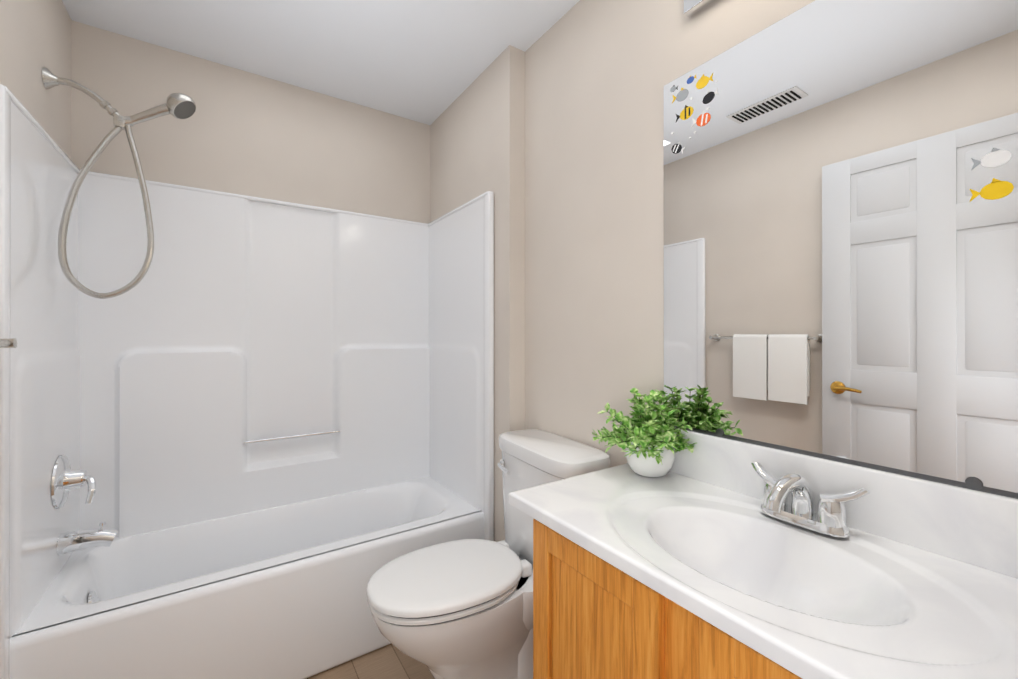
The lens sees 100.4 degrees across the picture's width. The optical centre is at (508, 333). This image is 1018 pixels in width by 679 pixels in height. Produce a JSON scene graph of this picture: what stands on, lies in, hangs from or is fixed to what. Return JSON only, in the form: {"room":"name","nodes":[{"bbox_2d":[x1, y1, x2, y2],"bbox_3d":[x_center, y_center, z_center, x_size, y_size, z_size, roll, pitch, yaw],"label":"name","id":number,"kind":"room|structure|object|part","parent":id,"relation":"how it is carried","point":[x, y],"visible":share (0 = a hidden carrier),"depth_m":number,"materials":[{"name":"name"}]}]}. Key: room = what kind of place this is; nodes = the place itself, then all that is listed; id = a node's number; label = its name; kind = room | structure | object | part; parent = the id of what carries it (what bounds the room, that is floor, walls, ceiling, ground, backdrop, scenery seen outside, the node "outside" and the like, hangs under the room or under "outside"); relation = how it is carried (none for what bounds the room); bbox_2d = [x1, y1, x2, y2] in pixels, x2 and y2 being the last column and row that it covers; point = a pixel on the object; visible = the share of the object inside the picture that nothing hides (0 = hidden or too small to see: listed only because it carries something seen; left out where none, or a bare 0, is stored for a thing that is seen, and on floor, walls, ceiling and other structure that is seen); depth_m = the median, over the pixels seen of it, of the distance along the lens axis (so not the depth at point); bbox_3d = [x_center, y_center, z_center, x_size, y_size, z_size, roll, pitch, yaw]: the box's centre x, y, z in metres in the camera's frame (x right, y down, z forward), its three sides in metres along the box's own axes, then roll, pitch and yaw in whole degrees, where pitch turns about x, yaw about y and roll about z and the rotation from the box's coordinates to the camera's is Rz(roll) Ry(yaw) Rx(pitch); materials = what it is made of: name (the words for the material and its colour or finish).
{"room":"bathroom","nodes":[
{"label":"bathroom","id":0,"kind":"room"},
{"bbox_2d":[0,0,70,158],"bbox_3d":[-1.073,0.003,0.624,0.100,2.440,2.590,0,0,-34],"label":"wall","id":1,"kind":"structure","parent":0,"point":[35,37],"depth_m":1.36,"materials":[{"name":"paint"}]},
{"bbox_2d":[0,338,16,347],"bbox_3d":[-1.063,0.189,0.772,0.082,0.379,0.623,0,0,-34],"label":"towel rail","id":2,"kind":"object","parent":1,"relation":"attached to","point":[9,343],"visible":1,"depth_m":1.01,"materials":[{"name":"silver metal"}]},
{"bbox_2d":[42,67,195,298],"bbox_3d":[-1.349,-0.503,1.489,0.403,0.775,0.134,0,0,-34],"label":"shower head","id":3,"kind":"object","parent":1,"relation":"attached to","point":[179,106],"visible":1,"depth_m":1.48},
{"bbox_2d":[71,20,429,223],"bbox_3d":[-1.107,0.005,2.100,1.490,2.440,0.100,0,0,-34],"label":"wall","id":4,"kind":"structure","parent":0,"point":[241,132],"depth_m":1.96,"materials":[{"name":"paint"}]},
{"bbox_2d":[62,0,579,124],"bbox_3d":[-0.380,-1.246,1.090,1.770,0.060,2.590,0,0,-34],"label":"ceiling","id":5,"kind":"structure","parent":0,"point":[428,62],"depth_m":1.74,"materials":[{"name":"white paint"}]},
{"bbox_2d":[306,644,433,678],"bbox_3d":[-0.380,1.254,1.087,1.770,0.060,2.590,0,0,-34],"label":"floor","id":6,"kind":"structure","parent":0,"point":[390,661],"depth_m":1.55,"materials":[{"name":"tile"}]},
{"bbox_2d":[0,84,493,678],"bbox_3d":[-0.879,0.297,1.760,1.484,1.853,0.712,0,0,-34],"label":"shower","id":7,"kind":"object","parent":6,"relation":"on","point":[246,436],"visible":0.98,"depth_m":1.76,"materials":[{"name":"white plastic"}]},
{"bbox_2d":[366,429,610,678],"bbox_3d":[-0.088,0.806,1.398,0.727,0.835,0.510,0,0,-30],"label":"toilet","id":8,"kind":"object","parent":6,"relation":"on","point":[459,609],"visible":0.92,"depth_m":1.30,"materials":[{"name":"white ceramic"}]},
{"bbox_3d":[-0.189,0.774,1.351,0.505,0.053,0.360,0,0,-30],"label":"seat","id":9,"kind":"part","parent":8,"relation":"part of","materials":[{"name":"white plastic"}]},
{"bbox_3d":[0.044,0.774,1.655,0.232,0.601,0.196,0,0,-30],"label":"handle","id":10,"kind":"part","parent":8,"relation":"part of","materials":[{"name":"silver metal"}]},
{"bbox_2d":[508,428,1017,678],"bbox_3d":[0.467,0.746,0.793,0.488,0.954,0.952,0,0,-34],"label":"bathroom vanity","id":11,"kind":"object","parent":6,"relation":"on","point":[712,557],"visible":0.92,"depth_m":0.78,"materials":[{"name":"brown wood"}]},
{"bbox_2d":[591,388,695,476],"bbox_3d":[0.358,0.273,1.163,0.214,0.240,0.272,0,0,-34],"label":"plant","id":12,"kind":"object","parent":11,"relation":"on","point":[649,440],"visible":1,"depth_m":1.14,"materials":[{"name":"green plant"}]},
{"bbox_2d":[751,462,869,537],"bbox_3d":[0.536,0.401,0.836,0.245,0.233,0.218,0,0,-34],"label":"faucet","id":13,"kind":"object","parent":11,"relation":"on","point":[772,517],"depth_m":0.86,"materials":[{"name":"silver metal"}]},
{"bbox_2d":[430,45,524,541],"bbox_3d":[-0.182,0.006,2.221,0.180,2.440,0.930,0,0,-34],"label":"wall","id":14,"kind":"structure","parent":0,"point":[477,137],"depth_m":1.85,"materials":[{"name":"paint"}]},
{"bbox_2d":[525,0,814,466],"bbox_3d":[0.573,0.004,1.167,0.100,2.440,1.660,0,0,-34],"label":"wall","id":15,"kind":"structure","parent":0,"point":[600,75],"depth_m":1.46,"materials":[{"name":"paint"}]},
{"bbox_2d":[684,0,714,17],"bbox_3d":[0.639,-0.939,0.846,0.148,0.125,0.710,0,0,-34],"label":"sconce","id":16,"kind":"object","parent":15,"relation":"attached to","point":[692,8],"visible":0.95,"depth_m":1.15,"materials":[{"name":"silver metal"}]},
{"bbox_2d":[664,0,1017,498],"bbox_3d":[0.693,-0.228,0.889,0.010,0.996,0.857,0,0,-34],"label":"mirror","id":17,"kind":"object","parent":15,"relation":"attached to","point":[840,230],"visible":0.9,"depth_m":0.87,"materials":[{"name":"clear glass"}]},
{"bbox_2d":[669,428,1017,578],"bbox_3d":[0.661,0.332,0.924,0.019,0.127,0.952,0,0,-34],"label":"backsplash","id":18,"kind":"structure","parent":15,"relation":"attached to","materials":[{"name":"stone"}]}
]}

